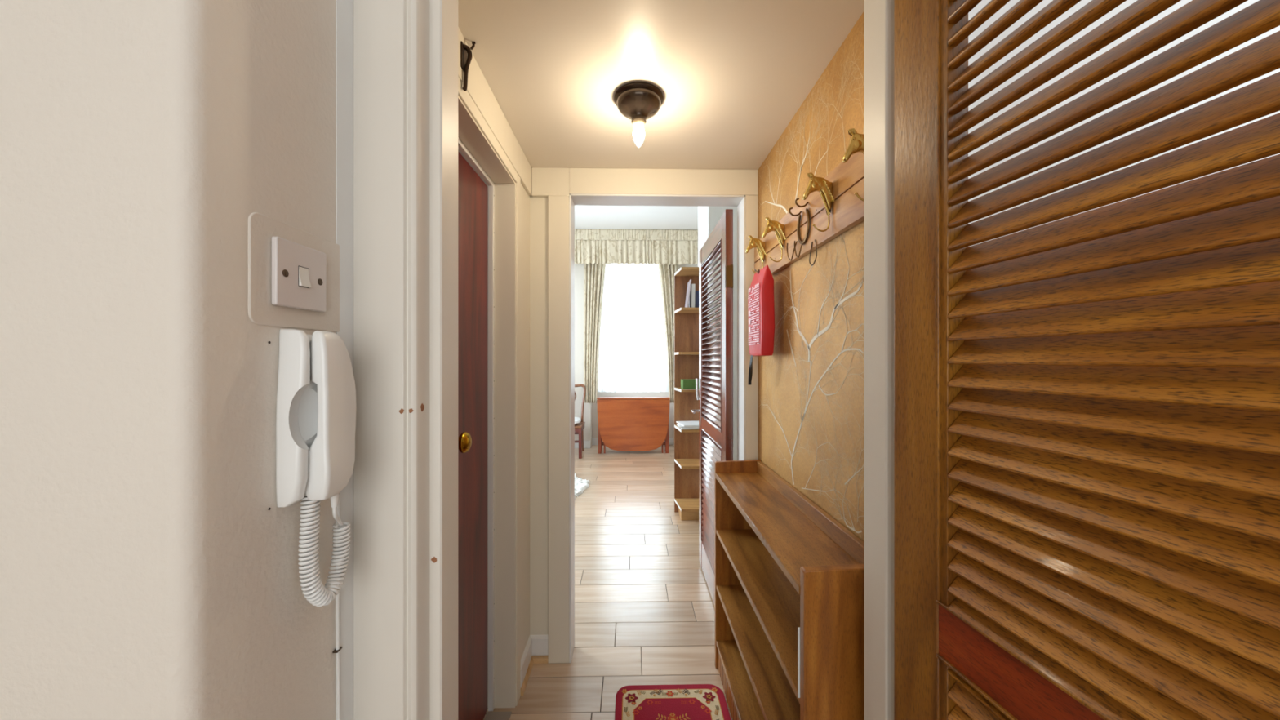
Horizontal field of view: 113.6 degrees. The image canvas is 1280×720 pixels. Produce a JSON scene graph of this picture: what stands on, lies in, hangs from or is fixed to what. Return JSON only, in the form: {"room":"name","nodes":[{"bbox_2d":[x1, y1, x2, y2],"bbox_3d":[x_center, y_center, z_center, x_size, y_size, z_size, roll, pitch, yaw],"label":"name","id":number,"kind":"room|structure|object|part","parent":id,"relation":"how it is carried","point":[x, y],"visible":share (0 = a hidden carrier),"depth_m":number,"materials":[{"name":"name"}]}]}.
{"room":"apartment entrance hallway","nodes":[
{"label":"apartment entrance hallway","id":0,"kind":"room"},
{"bbox_2d":[0,0,339,719],"bbox_3d":[-1.114,0.095,0.596,1.297,2.450,0.362,0,0,-1],"label":"wall","id":1,"kind":"structure","parent":0,"point":[153,153],"depth_m":0.43,"materials":[{"name":"paint"}]},
{"bbox_3d":[-0.467,-0.111,0.589,0.004,0.136,0.183,0,0,-1],"label":"painted blanking plate","id":2,"kind":"part","parent":1,"relation":"part of","materials":[{"name":"paint"}]},
{"bbox_2d":[271,236,326,312],"bbox_3d":[-0.458,-0.113,0.568,0.012,0.086,0.086,0,0,-1],"label":"light switch","id":3,"kind":"object","parent":1,"relation":"attached to","point":[299,272],"visible":1,"depth_m":0.56,"materials":[{"name":"plastic"}]},
{"bbox_2d":[268,328,356,607],"bbox_3d":[-0.439,0.151,0.577,0.056,0.384,0.104,0,0,-1],"label":"phone","id":4,"kind":"object","parent":1,"relation":"attached to","point":[316,409],"visible":1,"depth_m":0.56,"materials":[{"name":"white plastic"}]},
{"bbox_3d":[-0.442,0.260,0.590,0.024,0.168,0.078,0,0,5],"label":"coiled cord","id":5,"kind":"part","parent":4,"relation":"part of","materials":[{"name":"white plastic"}]},
{"bbox_3d":[-0.432,0.210,0.599,0.011,0.067,0.041,0,0,-20],"label":"cord","id":6,"kind":"part","parent":4,"relation":"part of","materials":[{"name":"white plastic"}]},
{"bbox_2d":[332,496,342,719],"bbox_3d":[-0.465,0.750,0.643,0.007,1.133,0.011,0,0,-1],"label":"cable","id":7,"kind":"object","parent":1,"relation":"attached to","point":[338,648],"visible":0.49,"depth_m":0.64,"materials":[{"name":"white plastic"}]},
{"bbox_2d":[336,0,353,719],"bbox_3d":[-0.466,0.095,0.668,0.006,2.450,0.045,0,0,-1],"label":"trim","id":8,"kind":"structure","parent":1,"relation":"attached to","point":[344,8],"depth_m":0.66,"materials":[{"name":"white paint"}]},
{"bbox_2d":[520,182,529,658],"bbox_3d":[-0.561,0.241,1.361,0.175,2.157,1.145,0,0,-1],"label":"wall","id":9,"kind":"structure","parent":0,"point":[525,197],"depth_m":1.75,"materials":[{"name":"beige paint"}]},
{"bbox_2d":[457,151,511,719],"bbox_3d":[-0.536,0.334,1.195,0.128,1.970,0.751,0,0,-1],"label":"door","id":10,"kind":"structure","parent":9,"relation":"in","point":[472,189],"depth_m":1.40,"materials":[{"name":"red wood"}]},
{"bbox_3d":[-0.533,0.245,1.244,0.060,0.063,0.063,0,0,-1],"label":"knob","id":11,"kind":"part","parent":10,"relation":"part of","materials":[{"name":"gold metal"}]},
{"bbox_2d":[457,95,515,711],"bbox_3d":[-0.546,0.323,1.206,0.159,1.995,0.775,0,0,-1],"label":"trim","id":12,"kind":"structure","parent":9,"relation":"attached to","point":[469,133],"depth_m":1.59,"materials":[{"name":"beige paint"}]},
{"bbox_2d":[457,26,531,706],"bbox_3d":[-0.466,0.241,1.306,0.012,2.157,1.030,0,0,-1],"label":"trim","id":13,"kind":"structure","parent":9,"relation":"attached to","point":[478,99],"depth_m":1.60,"materials":[{"name":"beige paint"}]},
{"bbox_2d":[460,40,475,91],"bbox_3d":[-0.445,-0.766,1.085,0.024,0.146,0.043,0,0,-1],"label":"coat hook","id":14,"kind":"object","parent":13,"relation":"attached to","point":[465,60],"visible":1,"depth_m":1.08,"materials":[{"name":"metal"}]},
{"bbox_2d":[520,634,547,687],"bbox_3d":[-0.440,1.249,1.745,0.083,0.082,0.193,0,0,-1],"label":"baseboard","id":15,"kind":"structure","parent":9,"relation":"attached to","point":[536,645],"depth_m":1.83,"materials":[{"name":"white paint"}]},
{"bbox_2d":[520,655,548,695],"bbox_3d":[-0.424,1.305,1.745,0.115,0.030,0.193,0,0,-1],"label":"trim","id":16,"kind":"structure","parent":9,"relation":"attached to","point":[535,659],"depth_m":1.81,"materials":[{"name":"brown wood"}]},
{"bbox_2d":[529,195,547,635],"bbox_3d":[-0.365,-0.280,1.890,4.150,3.200,0.095,0,0,-1],"label":"wall","id":17,"kind":"structure","parent":0,"point":[538,206],"depth_m":1.84,"materials":[{"name":"beige paint"}]},
{"bbox_2d":[531,167,758,663],"bbox_3d":[0.024,0.241,1.840,0.991,2.157,0.022,0,0,-1],"label":"trim","id":18,"kind":"structure","parent":17,"relation":"attached to","point":[554,184],"depth_m":1.82,"materials":[{"name":"beige paint"}]},
{"bbox_2d":[568,193,745,662],"bbox_3d":[0.077,0.298,1.889,0.772,2.044,0.117,0,0,-1],"label":"trim","id":19,"kind":"structure","parent":17,"relation":"attached to","point":[582,199],"depth_m":1.87,"materials":[{"name":"white paint"}]},
{"bbox_2d":[690,208,733,604],"bbox_3d":[0.380,0.301,2.340,0.097,2.013,0.789,0,0,-1],"label":"door","id":20,"kind":"structure","parent":17,"relation":"in","point":[715,396],"depth_m":2.29,"materials":[{"name":"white wood"}]},
{"bbox_3d":[0.355,0.270,2.661,0.062,0.300,0.146,0,0,-1],"label":"handle","id":21,"kind":"part","parent":20,"relation":"part of","materials":[{"name":"silver metal"}]},
{"bbox_3d":[0.409,1.219,2.337,0.032,0.178,0.589,0,0,-1],"label":"rail","id":22,"kind":"part","parent":20,"relation":"part of","materials":[{"name":"brown wood"}]},
{"bbox_3d":[0.409,-0.119,2.337,0.040,0.944,0.556,0,0,-1],"label":"louvre panel","id":23,"kind":"part","parent":20,"relation":"part of","materials":[{"name":"brown wood"}]},
{"bbox_3d":[0.409,0.782,2.337,0.040,0.697,0.556,0,0,-1],"label":"louvre panel","id":24,"kind":"part","parent":20,"relation":"part of","materials":[{"name":"brown wood"}]},
{"bbox_3d":[0.409,-0.647,2.337,0.032,0.115,0.589,0,0,-1],"label":"rail","id":25,"kind":"part","parent":20,"relation":"part of","materials":[{"name":"brown wood"}]},
{"bbox_3d":[0.409,0.394,2.337,0.032,0.083,0.589,0,0,-1],"label":"rail","id":26,"kind":"part","parent":20,"relation":"part of","materials":[{"name":"brown wood"}]},
{"bbox_2d":[483,444,732,719],"bbox_3d":[-0.379,1.350,2.593,4.150,0.060,8.800,0,0,-1],"label":"floor","id":27,"kind":"structure","parent":0,"point":[644,606],"depth_m":2.31,"materials":[{"name":"brown wood"}]},
{"bbox_2d":[574,383,586,458],"bbox_3d":[-1.013,0.835,5.844,0.468,0.978,0.509,0,0,-1],"label":"dining chair","id":28,"kind":"object","parent":27,"relation":"on","point":[579,428],"visible":0.37,"depth_m":5.91,"materials":[{"name":"brown wood"}]},
{"bbox_2d":[574,417,581,424],"bbox_3d":[-1.011,0.843,5.800,0.380,0.088,0.380,0,0,-1],"label":"seat cushion","id":29,"kind":"object","parent":28,"relation":"on","point":[577,420],"visible":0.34,"depth_m":5.70,"materials":[{"name":"fabric"}]},
{"bbox_3d":[-1.014,0.943,5.810,0.445,0.055,0.420,0,0,-1],"label":"seat frame","id":30,"kind":"part","parent":28,"relation":"part of","materials":[{"name":"brown wood"}]},
{"bbox_3d":[-1.017,0.378,6.074,0.454,0.064,0.049,0,0,-1],"label":"rail","id":31,"kind":"part","parent":28,"relation":"part of","materials":[{"name":"brown wood"}]},
{"bbox_3d":[-1.017,0.901,5.810,0.460,0.027,0.440,0,0,-1],"label":"seat","id":32,"kind":"part","parent":28,"relation":"part of","materials":[{"name":"brown wood"}]},
{"bbox_3d":[-0.802,1.117,5.620,0.042,0.404,0.042,0,0,-1],"label":"leg","id":33,"kind":"part","parent":28,"relation":"part of","materials":[{"name":"brown wood"}]},
{"bbox_3d":[-0.817,0.852,6.042,0.066,0.943,0.101,0,0,-1],"label":"leg","id":34,"kind":"part","parent":28,"relation":"part of","materials":[{"name":"brown wood"}]},
{"bbox_2d":[574,473,590,498],"bbox_3d":[-1.102,1.290,4.232,1.159,0.057,1.600,0,0,-1],"label":"sheepskin rug","id":35,"kind":"object","parent":27,"relation":"on","point":[580,484],"visible":0.03,"depth_m":4.29,"materials":[{"name":"white fur"}]},
{"bbox_2d":[596,396,670,453],"bbox_3d":[-0.093,0.927,5.999,1.030,0.783,0.240,0,0,-1],"label":"table","id":36,"kind":"object","parent":27,"relation":"on","point":[628,424],"visible":1,"depth_m":5.88,"materials":[{"name":"brown wood"}]},
{"bbox_3d":[-0.569,0.937,5.922,0.045,0.764,0.035,0,0,-1],"label":"leg","id":37,"kind":"part","parent":36,"relation":"part of","materials":[{"name":"brown wood"}]},
{"bbox_3d":[0.386,0.937,5.942,0.045,0.764,0.035,0,0,-1],"label":"leg","id":38,"kind":"part","parent":36,"relation":"part of","materials":[{"name":"brown wood"}]},
{"bbox_2d":[614,684,731,719],"bbox_3d":[0.123,1.313,1.373,0.425,0.010,0.640,0,0,-1],"label":"mat","id":39,"kind":"object","parent":27,"relation":"on","point":[682,701],"visible":1,"depth_m":1.60,"materials":[{"name":"red fabric"}]},
{"bbox_2d":[674,266,698,520],"bbox_3d":[0.422,0.285,3.510,0.243,2.067,0.280,0,0,-1],"label":"shelf unit","id":40,"kind":"object","parent":27,"relation":"on","point":[686,319],"visible":0.73,"depth_m":3.63,"materials":[{"name":"brown wood"}]},
{"bbox_3d":[0.423,0.572,3.501,0.242,0.020,0.262,0,0,-1],"label":"shelf","id":41,"kind":"part","parent":40,"relation":"part of","materials":[{"name":"brown wood"}]},
{"bbox_3d":[0.423,-0.738,3.501,0.242,0.020,0.262,0,0,-1],"label":"shelf","id":42,"kind":"part","parent":40,"relation":"part of","materials":[{"name":"brown wood"}]},
{"bbox_3d":[0.423,-0.413,3.501,0.242,0.020,0.262,0,0,-1],"label":"shelf","id":43,"kind":"part","parent":40,"relation":"part of","materials":[{"name":"brown wood"}]},
{"bbox_3d":[0.423,-0.055,3.501,0.242,0.020,0.262,0,0,-1],"label":"shelf","id":44,"kind":"part","parent":40,"relation":"part of","materials":[{"name":"brown wood"}]},
{"bbox_3d":[0.423,0.866,3.501,0.242,0.020,0.262,0,0,-1],"label":"shelf","id":45,"kind":"part","parent":40,"relation":"part of","materials":[{"name":"brown wood"}]},
{"bbox_3d":[0.423,1.210,3.501,0.242,0.020,0.262,0,0,-1],"label":"shelf","id":46,"kind":"part","parent":40,"relation":"part of","materials":[{"name":"brown wood"}]},
{"bbox_2d":[676,423,698,429],"bbox_3d":[0.427,0.554,3.495,0.204,0.011,0.240,0,0,-5],"label":"magazine","id":47,"kind":"object","parent":40,"relation":"on","point":[677,424],"visible":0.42,"depth_m":3.37,"materials":[{"name":"white paper"}]},
{"bbox_2d":[678,423,698,427],"bbox_3d":[0.421,0.542,3.495,0.204,0.011,0.240,0,0,5],"label":"magazine","id":48,"kind":"object","parent":47,"relation":"on","point":[679,425],"visible":0.3,"depth_m":3.38,"materials":[{"name":"white paper"}]},
{"bbox_2d":[675,420,698,426],"bbox_3d":[0.430,0.530,3.495,0.204,0.011,0.240,0,0,-10],"label":"magazine","id":49,"kind":"object","parent":48,"relation":"on","point":[691,423],"visible":0.71,"depth_m":3.48,"materials":[{"name":"white paper"}]},
{"bbox_3d":[0.423,0.248,3.501,0.242,0.020,0.262,0,0,-1],"label":"shelf","id":50,"kind":"part","parent":40,"relation":"part of","materials":[{"name":"brown wood"}]},
{"bbox_2d":[684,279,691,307],"bbox_3d":[0.400,-0.540,3.489,0.040,0.234,0.160,0,0,-1],"label":"folder","id":51,"kind":"object","parent":40,"relation":"on","point":[689,283],"visible":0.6,"depth_m":3.43,"materials":[{"name":"plastic"}]},
{"bbox_2d":[680,378,698,389],"bbox_3d":[0.440,0.200,3.480,0.185,0.075,0.160,0,0,-1],"label":"box","id":52,"kind":"object","parent":40,"relation":"on","point":[686,384],"visible":0.56,"depth_m":3.40,"materials":[{"name":"green cardboard"}]},
{"bbox_2d":[688,284,695,307],"bbox_3d":[0.436,-0.524,3.510,0.030,0.200,0.160,0,0,-1],"label":"book","id":53,"kind":"object","parent":40,"relation":"on","point":[692,293],"visible":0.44,"depth_m":3.43,"materials":[{"name":"white paper"}]},
{"bbox_2d":[695,290,698,307],"bbox_3d":[0.469,-0.494,3.486,0.028,0.140,0.150,0,0,-1],"label":"book","id":54,"kind":"object","parent":40,"relation":"on","point":[696,291],"visible":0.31,"depth_m":3.41,"materials":[{"name":"blue paper"}]},
{"bbox_2d":[697,206,737,460],"bbox_3d":[1.054,-0.280,3.643,1.020,3.197,0.520,0,0,-1],"label":"wall","id":55,"kind":"structure","parent":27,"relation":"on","point":[708,217],"depth_m":3.38,"materials":[{"name":"white paint"}]},
{"bbox_2d":[714,459,863,719],"bbox_3d":[0.429,0.875,1.344,0.198,0.888,0.940,0,0,-1],"label":"shoe rack","id":56,"kind":"object","parent":27,"relation":"on","point":[783,564],"visible":0.98,"depth_m":1.21,"materials":[{"name":"brown wood"}]},
{"bbox_3d":[0.420,0.875,1.803,0.196,0.888,0.022,0,0,-1],"label":"panel","id":57,"kind":"part","parent":56,"relation":"part of","materials":[{"name":"brown wood"}]},
{"bbox_2d":[715,640,764,719],"bbox_3d":[0.426,1.207,1.344,0.183,0.018,0.896,0,0,-1],"label":"shelf","id":58,"kind":"object","parent":56,"relation":"attached to","point":[745,701],"depth_m":1.56,"materials":[{"name":"brown wood"}]},
{"bbox_2d":[715,584,799,719],"bbox_3d":[0.426,0.971,1.344,0.183,0.018,0.896,0,0,-1],"label":"shelf","id":59,"kind":"object","parent":56,"relation":"attached to","point":[775,696],"depth_m":1.35,"materials":[{"name":"brown wood"}]},
{"bbox_2d":[715,528,799,703],"bbox_3d":[0.426,0.734,1.344,0.183,0.018,0.896,0,0,-1],"label":"shelf","id":60,"kind":"object","parent":56,"relation":"attached to","point":[774,600],"depth_m":1.31,"materials":[{"name":"brown wood"}]},
{"bbox_2d":[797,626,799,697],"bbox_3d":[0.373,0.648,0.898,0.070,0.150,0.003,0,0,-1],"label":"paper card","id":61,"kind":"object","parent":56,"relation":"on","point":[798,628],"visible":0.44,"depth_m":0.90,"materials":[{"name":"white paper"}]},
{"bbox_3d":[0.519,0.458,1.346,0.018,0.048,0.896,0,0,-1],"label":"rail","id":62,"kind":"part","parent":56,"relation":"part of","materials":[{"name":"brown wood"}]},
{"bbox_3d":[0.440,0.876,0.885,0.196,0.885,0.022,0,0,-1],"label":"panel","id":63,"kind":"part","parent":56,"relation":"part of","materials":[{"name":"brown wood"}]},
{"bbox_2d":[574,204,697,230],"bbox_3d":[-0.417,-1.920,4.392,4.150,0.080,5.000,0,0,-1],"label":"ceiling","id":64,"kind":"structure","parent":0,"point":[586,217],"depth_m":5.50,"materials":[{"name":"white paint"}]},
{"bbox_2d":[574,262,697,448],"bbox_3d":[-0.461,-0.280,6.512,4.150,3.200,0.460,0,0,-1],"label":"wall","id":65,"kind":"structure","parent":0,"point":[590,410],"depth_m":6.27,"materials":[{"name":"white paint"}]},
{"bbox_2d":[574,437,673,448],"bbox_3d":[-0.954,1.265,6.379,2.960,0.110,0.245,0,0,-1],"label":"baseboard","id":66,"kind":"structure","parent":65,"relation":"attached to","point":[594,440],"depth_m":6.49,"materials":[{"name":"white paint"}]},
{"bbox_2d":[597,262,668,391],"bbox_3d":[-0.114,-0.535,6.399,1.160,2.050,0.041,0,0,-1],"label":"window","id":67,"kind":"structure","parent":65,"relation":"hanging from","point":[633,357],"depth_m":6.40,"materials":[{"name":"white glass"}]},
{"bbox_2d":[574,228,697,265],"bbox_3d":[-0.144,-1.624,6.138,2.273,0.508,0.291,0,0,-1],"label":"pelmet","id":68,"kind":"object","parent":65,"relation":"attached to","point":[637,246],"visible":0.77,"depth_m":6.01,"materials":[{"name":"beige fabric"}]},
{"bbox_2d":[583,262,605,403],"bbox_3d":[-0.655,-0.500,6.156,0.348,2.260,0.068,0,0,-1],"label":"curtain","id":69,"kind":"object","parent":68,"relation":"hanging from","point":[593,274],"visible":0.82,"depth_m":6.14,"materials":[{"name":"beige fabric"}]},
{"bbox_2d":[657,263,677,403],"bbox_3d":[0.401,-0.500,6.177,0.318,2.260,0.068,0,0,-1],"label":"curtain","id":70,"kind":"object","parent":68,"relation":"hanging from","point":[666,271],"visible":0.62,"depth_m":6.17,"materials":[{"name":"beige fabric"}]},
{"bbox_2d":[457,0,863,169],"bbox_3d":[-0.052,-0.867,1.309,1.550,0.060,1.240,0,0,-1],"label":"ceiling","id":71,"kind":"structure","parent":0,"point":[731,76],"depth_m":1.21,"materials":[{"name":"paint"}]},
{"bbox_2d":[613,81,663,147],"bbox_3d":[-0.004,-0.757,1.335,0.158,0.159,0.158,0,0,-1],"label":"ceiling lamp","id":72,"kind":"object","parent":71,"relation":"attached to","point":[638,102],"visible":1,"depth_m":1.30,"materials":[{"name":"brown metal"}]},
{"bbox_3d":[-0.004,-0.829,1.335,0.158,0.016,0.158,0,0,-1],"label":"ceiling plate","id":73,"kind":"part","parent":72,"relation":"part of","materials":[{"name":"brown metal"}]},
{"bbox_3d":[-0.004,-0.711,1.335,0.039,0.065,0.039,0,0,-1],"label":"candle bulb","id":74,"kind":"part","parent":72,"relation":"part of","materials":[{"name":"white glass"}]},
{"bbox_2d":[758,12,863,541],"bbox_3d":[0.626,0.241,1.338,0.193,2.157,1.050,0,0,-1],"label":"wall","id":75,"kind":"structure","parent":0,"point":[811,388],"depth_m":1.23,"materials":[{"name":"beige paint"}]},
{"bbox_2d":[745,128,863,275],"bbox_3d":[0.482,-0.396,1.353,0.096,0.232,1.005,0,0,-1],"label":"coat rack","id":76,"kind":"object","parent":75,"relation":"attached to","point":[830,206],"visible":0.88,"depth_m":1.18,"materials":[{"name":"brown wood"}]},
{"bbox_3d":[0.476,-0.398,1.695,0.047,0.105,0.007,0,0,-1],"label":"hook rod","id":77,"kind":"part","parent":76,"relation":"part of","materials":[{"name":"gold metal"}]},
{"bbox_2d":[747,265,774,385],"bbox_3d":[0.462,-0.130,1.606,0.055,0.461,0.178,0,0,-1],"label":"pouch","id":78,"kind":"object","parent":76,"relation":"hanging from","point":[761,304],"visible":1,"depth_m":1.53,"materials":[{"name":"red fabric"}]},
{"bbox_3d":[0.481,-0.398,1.480,0.047,0.105,0.007,0,0,-1],"label":"hook rod","id":79,"kind":"part","parent":76,"relation":"part of","materials":[{"name":"gold metal"}]},
{"bbox_3d":[0.488,-0.398,1.128,0.047,0.105,0.007,0,0,-1],"label":"hook rod","id":80,"kind":"part","parent":76,"relation":"part of","materials":[{"name":"gold metal"}]},
{"bbox_3d":[0.493,-0.398,0.915,0.047,0.105,0.007,0,0,-1],"label":"hook rod","id":81,"kind":"part","parent":76,"relation":"part of","materials":[{"name":"gold metal"}]},
{"bbox_2d":[968,0,1279,246],"bbox_3d":[0.632,0.095,0.763,2.205,2.450,0.100,0,0,-1],"label":"wall","id":82,"kind":"structure","parent":0,"point":[1010,4],"depth_m":0.72,"materials":[{"name":"beige paint"}]},
{"bbox_2d":[353,0,457,719],"bbox_3d":[-0.404,0.292,0.734,0.121,2.055,0.119,0,0,-1],"label":"trim","id":83,"kind":"structure","parent":82,"relation":"attached to","point":[406,51],"depth_m":0.68,"materials":[{"name":"beige paint"}]},
{"bbox_2d":[863,0,893,719],"bbox_3d":[0.490,0.292,0.753,0.110,2.055,0.118,0,0,-1],"label":"trim","id":84,"kind":"structure","parent":82,"relation":"attached to","point":[878,15],"depth_m":0.76,"materials":[{"name":"beige paint"}]},
{"bbox_2d":[893,0,1279,719],"bbox_3d":[0.489,0.301,0.327,0.040,2.013,0.765,0,0,-7],"label":"door","id":85,"kind":"structure","parent":82,"relation":"in","point":[1086,405],"depth_m":0.44,"materials":[{"name":"brown wood"}]},
{"bbox_3d":[0.490,0.782,0.327,0.040,0.697,0.556,0,0,-7],"label":"louvre panel","id":86,"kind":"part","parent":85,"relation":"part of","materials":[{"name":"brown wood"}]},
{"bbox_3d":[0.490,0.394,0.327,0.032,0.083,0.589,0,0,-7],"label":"rail","id":87,"kind":"part","parent":85,"relation":"part of","materials":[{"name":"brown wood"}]}
]}

